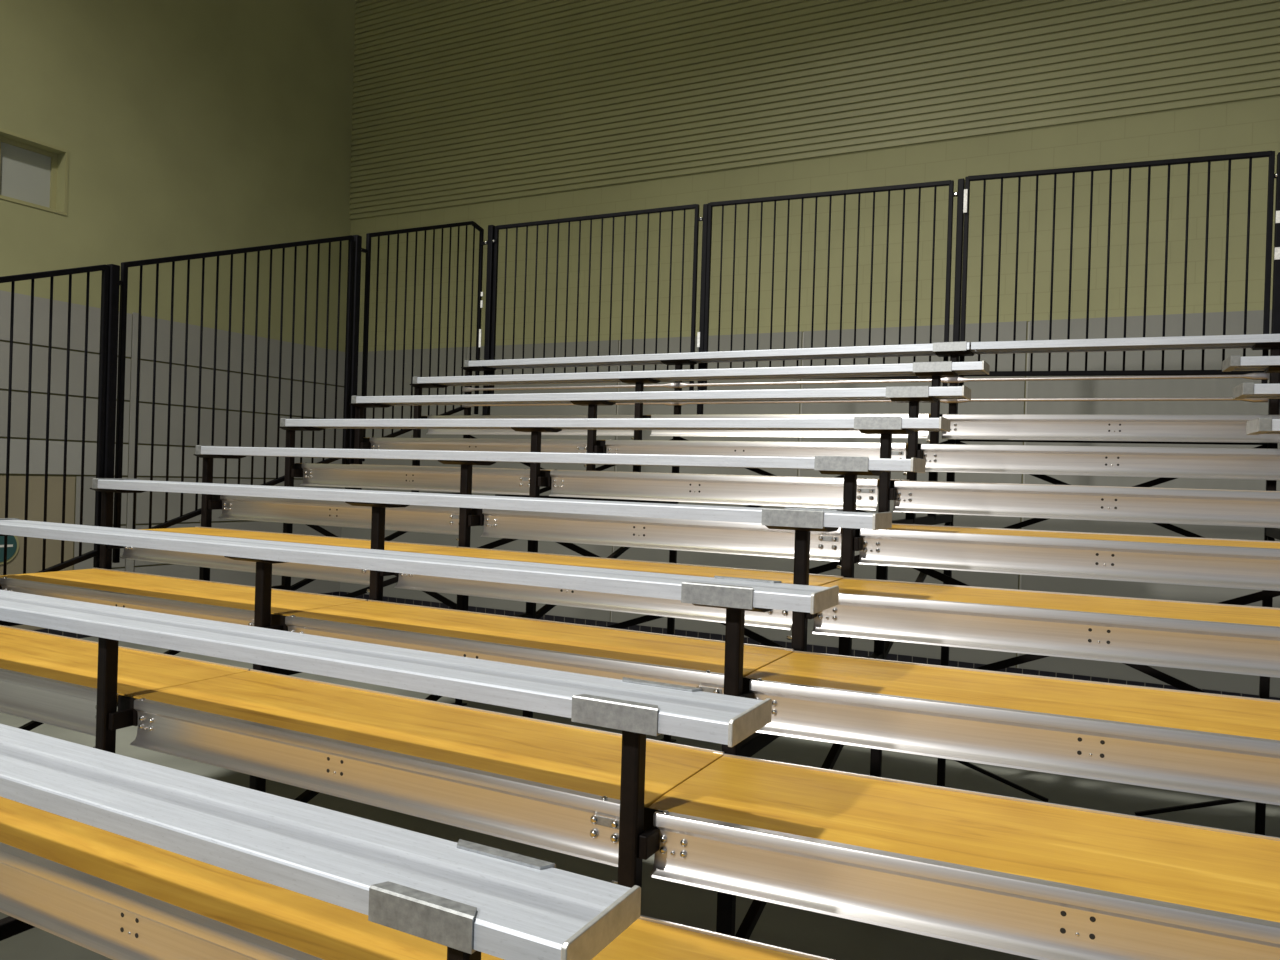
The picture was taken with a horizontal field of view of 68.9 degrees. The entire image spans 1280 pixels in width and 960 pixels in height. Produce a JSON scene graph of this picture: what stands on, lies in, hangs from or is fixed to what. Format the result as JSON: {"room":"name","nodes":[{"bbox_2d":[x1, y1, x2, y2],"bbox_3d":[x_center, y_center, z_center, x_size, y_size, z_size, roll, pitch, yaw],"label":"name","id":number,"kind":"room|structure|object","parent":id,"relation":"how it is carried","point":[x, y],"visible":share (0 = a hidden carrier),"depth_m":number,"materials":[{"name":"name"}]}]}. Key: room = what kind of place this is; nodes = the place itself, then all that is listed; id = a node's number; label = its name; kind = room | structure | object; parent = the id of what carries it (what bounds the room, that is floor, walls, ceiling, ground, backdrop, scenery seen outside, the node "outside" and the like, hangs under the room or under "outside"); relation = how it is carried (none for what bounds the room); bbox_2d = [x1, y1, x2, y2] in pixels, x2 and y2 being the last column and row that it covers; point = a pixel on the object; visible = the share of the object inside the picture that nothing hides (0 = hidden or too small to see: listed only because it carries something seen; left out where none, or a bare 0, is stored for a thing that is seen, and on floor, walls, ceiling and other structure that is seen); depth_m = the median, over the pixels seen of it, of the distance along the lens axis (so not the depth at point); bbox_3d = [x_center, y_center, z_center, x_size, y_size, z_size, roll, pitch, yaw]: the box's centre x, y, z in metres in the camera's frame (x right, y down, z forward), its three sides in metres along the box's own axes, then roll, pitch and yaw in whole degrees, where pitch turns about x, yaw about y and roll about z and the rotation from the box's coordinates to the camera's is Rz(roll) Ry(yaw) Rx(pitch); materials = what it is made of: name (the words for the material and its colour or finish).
{"room":"gymnasium bleachers","nodes":[
{"label":"gymnasium bleachers","id":0,"kind":"room"},
{"bbox_2d":[0,0,356,351],"bbox_3d":[-9.077,-4.231,4.285,0.300,11.730,20.790,2,0,27],"label":"wall","id":1,"kind":"structure","parent":0,"point":[186,127],"depth_m":11.10,"materials":[{"name":"beige paint"}]},
{"bbox_2d":[0,536,18,563],"bbox_3d":[-6.408,0.662,9.339,0.021,0.370,0.370,2,0,27],"label":"wall sign","id":2,"kind":"object","parent":1,"relation":"attached to","point":[12,541],"visible":0.64,"depth_m":9.42,"materials":[{"name":"teal plastic"}]},
{"bbox_2d":[0,128,68,215],"bbox_3d":[-6.566,-3.149,9.069,0.210,0.690,1.880,2,0,27],"label":"window","id":3,"kind":"structure","parent":1,"relation":"in","point":[28,174],"depth_m":9.67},
{"bbox_2d":[0,142,50,206],"bbox_3d":[-6.641,-3.151,9.108,0.020,0.540,1.720,2,0,27],"label":"blind","id":4,"kind":"object","parent":3,"relation":"attached to","point":[25,170],"depth_m":9.64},
{"bbox_2d":[0,476,74,629],"bbox_3d":[-9.980,0.666,2.505,0.020,1.593,16.910,2,0,27],"label":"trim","id":5,"kind":"structure","parent":1,"relation":"attached to","point":[16,502],"depth_m":9.67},
{"bbox_2d":[0,290,344,593],"bbox_3d":[-9.059,-0.244,4.214,0.028,3.458,20.770,2,0,27],"label":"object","id":6,"kind":"structure","parent":1,"relation":"attached to","point":[22,303],"depth_m":10.88,"materials":[{"name":"grey"}]},
{"bbox_2d":[32,591,339,638],"bbox_3d":[-9.111,1.560,4.219,0.034,0.152,20.772,2,0,27],"label":"baseboard","id":7,"kind":"structure","parent":1,"relation":"attached to","point":[46,630],"depth_m":9.96,"materials":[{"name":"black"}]},
{"bbox_2d":[0,637,1279,959],"bbox_3d":[-1.079,1.995,0.224,18.590,0.200,21.090,2,0,27],"label":"floor","id":8,"kind":"structure","parent":0,"point":[809,932],"depth_m":5.51,"materials":[{"name":"concrete"}]},
{"bbox_2d":[0,366,495,730],"bbox_3d":[-2.368,0.447,5.773,0.255,2.780,4.465,2,0,27],"label":"support frame","id":9,"kind":"object","parent":8,"relation":"on","point":[209,502],"visible":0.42,"depth_m":6.03,"materials":[{"name":"black paint"}]},
{"bbox_2d":[103,264,122,477],"bbox_3d":[-2.860,-0.283,5.053,0.050,1.755,0.085,2,0,27],"label":"railing post","id":10,"kind":"object","parent":9,"relation":"attached to","point":[114,270],"visible":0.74,"depth_m":5.02,"materials":[{"name":"black metal"}]},
{"bbox_2d":[0,264,109,574],"bbox_3d":[-3.301,-0.050,4.218,0.030,2.225,1.793,2,0,27],"label":"railing","id":11,"kind":"object","parent":10,"relation":"attached to","point":[95,553],"visible":0.75,"depth_m":4.83,"materials":[{"name":"black metal"}]},
{"bbox_2d":[112,235,353,562],"bbox_3d":[-2.446,-0.633,5.829,0.030,2.190,1.688,2,0,27],"label":"railing","id":12,"kind":"object","parent":10,"relation":"attached to","point":[124,265],"visible":0.74,"depth_m":5.69,"materials":[{"name":"black metal"}]},
{"bbox_2d":[0,625,249,735],"bbox_3d":[-2.458,0.758,3.745,1.939,0.150,0.528,2,0,27],"label":"plank","id":13,"kind":"object","parent":9,"relation":"on","point":[51,679],"visible":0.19,"depth_m":3.40,"materials":[{"name":"brown wood"}]},
{"bbox_2d":[0,568,367,625],"bbox_3d":[-2.170,0.565,4.286,1.939,0.150,0.528,2,0,27],"label":"plank","id":14,"kind":"object","parent":9,"relation":"on","point":[201,599],"visible":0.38,"depth_m":4.16,"materials":[{"name":"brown wood"}]},
{"bbox_2d":[120,526,457,584],"bbox_3d":[-1.883,0.373,4.827,1.939,0.150,0.528,2,0,27],"label":"plank","id":15,"kind":"object","parent":9,"relation":"on","point":[310,571],"visible":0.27,"depth_m":4.70,"materials":[{"name":"brown wood"}]},
{"bbox_2d":[219,495,458,534],"bbox_3d":[-1.596,0.180,5.367,1.939,0.150,0.528,2,0,27],"label":"plank","id":16,"kind":"object","parent":9,"relation":"on","point":[411,518],"visible":0.68,"depth_m":5.13,"materials":[{"name":"silver metal"}]},
{"bbox_2d":[345,235,367,488],"bbox_3d":[-2.014,-0.833,6.647,0.050,1.796,0.125,2,0,27],"label":"railing post","id":17,"kind":"object","parent":9,"relation":"attached to","point":[358,249],"visible":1,"depth_m":6.59,"materials":[{"name":"black metal"}]},
{"bbox_2d":[361,221,483,460],"bbox_3d":[-1.667,-1.142,7.296,0.030,2.031,1.338,2,0,27],"label":"railing","id":18,"kind":"object","parent":17,"relation":"attached to","point":[475,225],"visible":0.73,"depth_m":7.16,"materials":[{"name":"black metal"}]},
{"bbox_2d":[305,524,517,610],"bbox_3d":[-1.437,0.588,5.667,1.924,0.712,0.031,2,0,27],"label":"brace","id":19,"kind":"object","parent":9,"relation":"attached to","point":[319,529],"visible":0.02,"depth_m":5.57,"materials":[{"name":"black paint"}]},
{"bbox_2d":[300,462,578,494],"bbox_3d":[-1.309,-0.013,5.908,1.939,0.150,0.528,2,0,27],"label":"plank","id":20,"kind":"object","parent":9,"relation":"on","point":[423,478],"visible":0.96,"depth_m":5.67,"materials":[{"name":"silver metal"}]},
{"bbox_2d":[370,437,586,452],"bbox_3d":[-1.022,-0.205,6.449,1.939,0.150,0.528,2,0,27],"label":"plank","id":21,"kind":"object","parent":9,"relation":"on","point":[442,444],"visible":0.55,"depth_m":6.20,"materials":[{"name":"silver metal"}]},
{"bbox_2d":[426,414,633,435],"bbox_3d":[-0.735,-0.398,6.990,1.939,0.150,0.528,2,0,27],"label":"plank","id":22,"kind":"object","parent":9,"relation":"on","point":[430,431],"visible":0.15,"depth_m":6.78,"materials":[{"name":"silver metal"}]},
{"bbox_2d":[462,403,678,407],"bbox_3d":[-0.589,-0.588,7.227,1.973,0.040,0.020,2,0,27],"label":"rod","id":23,"kind":"object","parent":9,"relation":"attached to","point":[670,404],"visible":0.49,"depth_m":7.31,"materials":[{"name":"metal"}]},
{"bbox_2d":[462,383,679,391],"bbox_3d":[-0.585,-0.715,7.227,1.973,0.040,0.020,2,0,27],"label":"rod","id":24,"kind":"object","parent":9,"relation":"attached to","point":[669,385],"visible":1,"depth_m":7.19,"materials":[{"name":"metal"}]},
{"bbox_2d":[470,435,672,493],"bbox_3d":[-0.576,0.010,7.289,1.924,0.712,0.031,2,0,27],"label":"brace","id":25,"kind":"object","parent":9,"relation":"attached to","point":[603,467],"visible":0.03,"depth_m":7.37,"materials":[{"name":"black paint"}]},
{"bbox_2d":[0,359,697,940],"bbox_3d":[-0.880,0.496,4.657,0.210,2.780,5.075,2,0,27],"label":"support frame","id":26,"kind":"object","parent":8,"relation":"on","point":[109,718],"visible":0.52,"depth_m":4.09,"materials":[{"name":"black paint"}]},
{"bbox_2d":[0,796,503,959],"bbox_3d":[-1.026,1.006,2.312,1.927,0.150,0.528,2,0,27],"label":"plank","id":27,"kind":"object","parent":26,"relation":"on","point":[113,896],"visible":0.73,"depth_m":2.13,"materials":[{"name":"brown wood"}]},
{"bbox_2d":[129,669,723,866],"bbox_3d":[-0.739,0.814,2.853,1.927,0.150,0.528,2,0,27],"label":"plank","id":28,"kind":"object","parent":26,"relation":"on","point":[553,786],"visible":0.96,"depth_m":2.66,"materials":[{"name":"brown wood"}]},
{"bbox_2d":[278,600,793,693],"bbox_3d":[-0.452,0.621,3.393,1.927,0.150,0.528,2,0,27],"label":"plank","id":29,"kind":"object","parent":26,"relation":"on","point":[614,653],"visible":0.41,"depth_m":3.25,"materials":[{"name":"brown wood"}]},
{"bbox_2d":[495,494,670,501],"bbox_3d":[-0.449,0.151,7.217,1.614,0.064,0.044,2,0,27],"label":"tube","id":30,"kind":"object","parent":26,"relation":"attached to","point":[552,497],"visible":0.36,"depth_m":7.21,"materials":[{"name":"black paint"}]},
{"bbox_2d":[395,547,842,629],"bbox_3d":[-0.165,0.428,3.934,1.927,0.150,0.528,2,0,27],"label":"plank","id":31,"kind":"object","parent":26,"relation":"on","point":[778,619],"visible":0.42,"depth_m":3.79,"materials":[{"name":"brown wood"}]},
{"bbox_2d":[481,509,841,561],"bbox_3d":[0.122,0.236,4.475,1.927,0.150,0.528,2,0,27],"label":"plank","id":32,"kind":"object","parent":26,"relation":"on","point":[739,538],"visible":0.77,"depth_m":4.22,"materials":[{"name":"silver metal"}]},
{"bbox_2d":[556,542,859,647],"bbox_3d":[0.268,0.643,4.781,1.942,0.712,0.031,2,0,27],"label":"brace","id":33,"kind":"object","parent":26,"relation":"attached to","point":[833,565],"visible":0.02,"depth_m":4.69,"materials":[{"name":"black paint"}]},
{"bbox_2d":[546,469,908,509],"bbox_3d":[0.409,0.043,5.016,1.927,0.150,0.528,2,0,27],"label":"plank","id":34,"kind":"object","parent":26,"relation":"on","point":[814,492],"visible":0.96,"depth_m":4.76,"materials":[{"name":"silver metal"}]},
{"bbox_2d":[605,439,907,458],"bbox_3d":[0.696,-0.149,5.557,1.927,0.150,0.528,2,0,27],"label":"plank","id":35,"kind":"object","parent":26,"relation":"on","point":[665,447],"visible":0.52,"depth_m":5.31,"materials":[{"name":"silver metal"}]},
{"bbox_2d":[650,413,929,437],"bbox_3d":[0.983,-0.342,6.097,1.927,0.150,0.528,2,0,27],"label":"plank","id":36,"kind":"object","parent":26,"relation":"on","point":[705,433],"visible":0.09,"depth_m":5.88,"materials":[{"name":"silver metal"}]},
{"bbox_2d":[680,437,947,512],"bbox_3d":[1.129,0.066,6.404,1.942,0.712,0.031,2,0,27],"label":"brace","id":37,"kind":"object","parent":26,"relation":"attached to","point":[757,470],"visible":0.05,"depth_m":6.54,"materials":[{"name":"black paint"}]},
{"bbox_2d":[672,377,957,387],"bbox_3d":[1.120,-0.660,6.341,1.991,0.040,0.020,2,0,27],"label":"rod","id":38,"kind":"object","parent":26,"relation":"attached to","point":[944,379],"visible":0.9,"depth_m":6.27,"materials":[{"name":"metal"}]},
{"bbox_2d":[675,400,956,405],"bbox_3d":[1.116,-0.533,6.342,1.991,0.040,0.020,2,0,27],"label":"rod","id":39,"kind":"object","parent":26,"relation":"attached to","point":[941,401],"visible":0.44,"depth_m":6.35,"materials":[{"name":"metal"}]},
{"bbox_2d":[447,350,973,959],"bbox_3d":[0.833,0.552,3.767,0.210,2.780,5.075,2,0,27],"label":"support frame","id":40,"kind":"object","parent":8,"relation":"on","point":[639,839],"visible":0.45,"depth_m":2.92,"materials":[{"name":"black paint"}]},
{"bbox_2d":[0,724,640,959],"bbox_3d":[-1.861,0.656,2.418,4.076,0.058,0.241,2,0,27],"label":"seat","id":41,"kind":"object","parent":40,"relation":"on","point":[469,897],"visible":1,"depth_m":1.70,"materials":[{"name":"silver metal"}]},
{"bbox_2d":[0,590,771,746],"bbox_3d":[-1.563,0.464,2.953,4.076,0.058,0.241,2,0,27],"label":"seat","id":42,"kind":"object","parent":40,"relation":"on","point":[653,708],"visible":1,"depth_m":2.35,"materials":[{"name":"silver metal"}]},
{"bbox_2d":[0,518,838,613],"bbox_3d":[-1.294,0.271,3.503,4.076,0.058,0.241,2,0,27],"label":"seat","id":43,"kind":"object","parent":40,"relation":"on","point":[723,591],"visible":1,"depth_m":3.02,"materials":[{"name":"silver metal"}]},
{"bbox_2d":[92,478,891,529],"bbox_3d":[-0.997,0.079,4.039,4.076,0.058,0.241,2,0,27],"label":"seat","id":44,"kind":"object","parent":40,"relation":"on","point":[786,517],"visible":1,"depth_m":3.60,"materials":[{"name":"silver metal"}]},
{"bbox_2d":[195,445,924,472],"bbox_3d":[-0.716,-0.114,4.583,4.076,0.058,0.241,2,0,27],"label":"seat","id":45,"kind":"object","parent":40,"relation":"on","point":[826,463],"visible":0.92,"depth_m":4.18,"materials":[{"name":"silver metal"}]},
{"bbox_2d":[280,416,950,431],"bbox_3d":[-0.435,-0.307,5.126,4.076,0.058,0.241,2,0,27],"label":"seat","id":46,"kind":"object","parent":40,"relation":"on","point":[941,423],"visible":0.91,"depth_m":4.75,"materials":[{"name":"silver metal"}]},
{"bbox_2d":[351,385,970,405],"bbox_3d":[-0.148,-0.499,5.667,4.076,0.058,0.241,2,0,27],"label":"seat","id":47,"kind":"object","parent":40,"relation":"on","point":[962,392],"visible":0.9,"depth_m":5.36,"materials":[{"name":"silver metal"}]},
{"bbox_2d":[413,360,989,385],"bbox_3d":[0.148,-0.692,6.203,4.076,0.058,0.241,2,0,27],"label":"seat","id":48,"kind":"object","parent":40,"relation":"on","point":[977,367],"visible":0.94,"depth_m":5.93,"materials":[{"name":"silver metal"}]},
{"bbox_2d":[591,915,832,959],"bbox_3d":[1.455,1.090,1.171,3.566,0.150,0.528,2,0,23],"label":"plank","id":49,"kind":"object","parent":40,"relation":"on","point":[647,938],"visible":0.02,"depth_m":1.95,"materials":[{"name":"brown wood"}]},
{"bbox_2d":[464,341,974,368],"bbox_3d":[0.360,-0.887,6.783,3.907,0.058,0.241,2,0,27],"label":"seat","id":50,"kind":"object","parent":40,"relation":"on","point":[907,349],"visible":0.81,"depth_m":6.55,"materials":[{"name":"silver metal"}]},
{"bbox_2d":[479,225,497,414],"bbox_3d":[-1.285,-1.269,7.799,0.183,1.705,0.069,2,0,27],"label":"railing post","id":51,"kind":"object","parent":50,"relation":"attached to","point":[491,228],"visible":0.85,"depth_m":7.76,"materials":[{"name":"black metal"}]},
{"bbox_2d":[490,204,698,393],"bbox_3d":[-0.404,-1.381,7.348,1.848,1.415,0.030,2,0,27],"label":"railing","id":52,"kind":"object","parent":51,"relation":"attached to","point":[691,206],"visible":0.69,"depth_m":7.30,"materials":[{"name":"black metal"}]},
{"bbox_2d":[697,204,707,414],"bbox_3d":[0.442,-1.198,6.905,0.090,1.675,0.043,2,0,27],"label":"railing post","id":53,"kind":"object","parent":50,"relation":"attached to","point":[700,335],"visible":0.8,"depth_m":6.88,"materials":[{"name":"black metal"}]},
{"bbox_2d":[703,180,953,389],"bbox_3d":[1.255,-1.310,6.486,1.736,1.420,0.030,2,0,27],"label":"railing","id":54,"kind":"object","parent":53,"relation":"attached to","point":[950,183],"visible":0.72,"depth_m":6.43,"materials":[{"name":"black metal"}]},
{"bbox_2d":[953,178,967,413],"bbox_3d":[2.055,-1.131,6.067,0.103,1.645,0.043,2,0,27],"label":"railing post","id":55,"kind":"object","parent":50,"relation":"attached to","point":[962,193],"visible":0.77,"depth_m":6.04,"materials":[{"name":"black metal"}]},
{"bbox_2d":[648,752,1279,959],"bbox_3d":[1.742,0.897,1.711,3.566,0.150,0.528,2,0,23],"label":"plank","id":56,"kind":"object","parent":40,"relation":"on","point":[1039,880],"visible":0.98,"depth_m":2.01,"materials":[{"name":"brown wood"}]},
{"bbox_2d":[745,650,1279,804],"bbox_3d":[2.030,0.705,2.252,3.566,0.150,0.528,2,0,23],"label":"plank","id":57,"kind":"object","parent":40,"relation":"on","point":[1218,745],"visible":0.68,"depth_m":2.50,"materials":[{"name":"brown wood"}]},
{"bbox_2d":[812,577,1279,677],"bbox_3d":[2.317,0.512,2.793,3.566,0.150,0.528,2,0,23],"label":"plank","id":58,"kind":"object","parent":40,"relation":"on","point":[1214,637],"visible":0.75,"depth_m":3.00,"materials":[{"name":"brown wood"}]},
{"bbox_2d":[858,523,1279,590],"bbox_3d":[2.604,0.320,3.334,3.566,0.150,0.528,2,0,23],"label":"plank","id":59,"kind":"object","parent":40,"relation":"on","point":[1211,562],"visible":0.88,"depth_m":3.51,"materials":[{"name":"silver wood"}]},
{"bbox_2d":[893,480,1279,527],"bbox_3d":[2.891,0.127,3.874,3.566,0.150,0.528,2,0,23],"label":"plank","id":60,"kind":"object","parent":40,"relation":"on","point":[1244,508],"visible":0.97,"depth_m":4.01,"materials":[{"name":"silver metal"}]},
{"bbox_2d":[911,567,1279,692],"bbox_3d":[1.913,0.696,3.997,1.731,0.712,0.031,2,0,23],"label":"brace","id":61,"kind":"object","parent":40,"relation":"attached to","point":[1266,594],"visible":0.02,"depth_m":3.90,"materials":[{"name":"black paint"}]},
{"bbox_2d":[921,443,1279,479],"bbox_3d":[3.178,-0.066,4.415,3.566,0.150,0.528,2,0,23],"label":"plank","id":62,"kind":"object","parent":40,"relation":"on","point":[1166,462],"visible":0.88,"depth_m":4.53,"materials":[{"name":"silver metal"}]},
{"bbox_2d":[942,413,1279,442],"bbox_3d":[3.465,-0.258,4.956,3.566,0.150,0.528,2,0,23],"label":"plank","id":63,"kind":"object","parent":40,"relation":"on","point":[1067,427],"visible":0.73,"depth_m":5.08,"materials":[{"name":"silver metal"}]},
{"bbox_2d":[956,441,1266,537],"bbox_3d":[2.774,0.118,5.619,1.731,0.712,0.031,2,0,23],"label":"brace","id":64,"kind":"object","parent":40,"relation":"attached to","point":[1049,479],"visible":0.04,"depth_m":5.53,"materials":[{"name":"black paint"}]},
{"bbox_2d":[956,439,1266,444],"bbox_3d":[2.783,-0.235,5.615,1.718,0.024,0.024,2,0,23],"label":"tube","id":65,"kind":"object","parent":40,"relation":"attached to","point":[974,440],"visible":0.36,"depth_m":5.58,"materials":[{"name":"black paint"}]},
{"bbox_2d":[957,397,1268,402],"bbox_3d":[2.735,-0.481,5.572,1.718,0.040,0.020,2,0,23],"label":"rod","id":66,"kind":"object","parent":40,"relation":"attached to","point":[1148,398],"visible":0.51,"depth_m":5.51,"materials":[{"name":"metal"}]},
{"bbox_2d":[958,373,1268,382],"bbox_3d":[2.739,-0.608,5.571,1.718,0.040,0.020,2,0,23],"label":"rod","id":67,"kind":"object","parent":40,"relation":"attached to","point":[1254,376],"visible":0.98,"depth_m":5.51,"materials":[{"name":"metal"}]},
{"bbox_2d":[1248,343,1279,835],"bbox_3d":[2.712,0.610,3.672,0.210,2.780,3.760,2,0,27],"label":"support frame","id":68,"kind":"object","parent":8,"relation":"on","point":[1270,534],"visible":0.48,"depth_m":5.23,"materials":[{"name":"black paint"}]},
{"bbox_2d":[954,760,1244,815],"bbox_3d":[2.720,1.874,5.624,1.685,0.221,0.027,2,0,23],"label":"knee brace","id":69,"kind":"object","parent":68,"relation":"attached to","point":[1223,801],"visible":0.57,"depth_m":5.50,"materials":[{"name":"black paint"}]},
{"bbox_2d":[971,334,1279,353],"bbox_3d":[3.747,-0.779,5.176,3.596,0.055,0.241,2,0,23],"label":"seat","id":70,"kind":"object","parent":68,"relation":"on","point":[1214,341],"visible":1,"depth_m":5.50,"materials":[{"name":"silver metal"}]},
{"bbox_2d":[1271,152,1279,414],"bbox_3d":[3.668,-1.072,5.386,0.076,1.630,0.053,2,0,27],"label":"railing post","id":71,"kind":"object","parent":70,"relation":"attached to","point":[1275,323],"visible":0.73,"depth_m":5.37,"materials":[{"name":"black metal"}]},
{"bbox_2d":[959,151,1274,385],"bbox_3d":[2.870,-1.245,5.726,1.695,1.395,0.030,2,0,23],"label":"railing","id":72,"kind":"object","parent":71,"relation":"attached to","point":[1271,154],"visible":0.83,"depth_m":5.68,"materials":[{"name":"black metal"}]},
{"bbox_2d":[1222,355,1279,371],"bbox_3d":[4.039,-0.567,4.388,2.200,0.058,0.241,2,0,23],"label":"seat","id":73,"kind":"object","parent":68,"relation":"on","point":[1235,362],"visible":1,"depth_m":4.70,"materials":[{"name":"silver metal"}]},
{"bbox_2d":[1233,382,1279,398],"bbox_3d":[3.752,-0.374,3.847,2.200,0.058,0.241,2,0,23],"label":"seat","id":74,"kind":"object","parent":68,"relation":"on","point":[1245,390],"visible":1,"depth_m":4.16,"materials":[{"name":"silver metal"}]},
{"bbox_2d":[1246,417,1279,434],"bbox_3d":[3.465,-0.181,3.306,2.200,0.058,0.241,2,0,23],"label":"seat","id":75,"kind":"object","parent":68,"relation":"on","point":[1261,425],"visible":1,"depth_m":3.63,"materials":[{"name":"silver metal"}]},
{"bbox_2d":[350,96,1279,351],"bbox_3d":[3.892,-3.849,9.431,18.590,11.730,0.300,2,0,27],"label":"wall","id":76,"kind":"structure","parent":0,"point":[1253,125],"depth_m":9.96,"materials":[{"name":"beige paint"}]},
{"bbox_2d":[340,310,1279,697],"bbox_3d":[3.827,0.145,9.230,18.266,3.438,0.026,2,0,27],"label":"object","id":77,"kind":"structure","parent":76,"relation":"attached to","point":[1214,387],"depth_m":9.63,"materials":[{"name":"grey metal"}]},
{"bbox_2d":[340,591,1279,699],"bbox_3d":[3.833,1.941,9.200,18.432,0.152,0.034,2,0,27],"label":"baseboard","id":78,"kind":"structure","parent":76,"relation":"attached to","point":[810,648],"depth_m":10.18,"materials":[{"name":"black metal"}]},
{"bbox_2d":[349,0,1279,219],"bbox_3d":[4.031,-6.521,9.206,18.289,6.080,0.032,2,0,27],"label":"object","id":79,"kind":"structure","parent":76,"relation":"attached to","point":[456,102],"depth_m":10.73,"materials":[{"name":"beige"}]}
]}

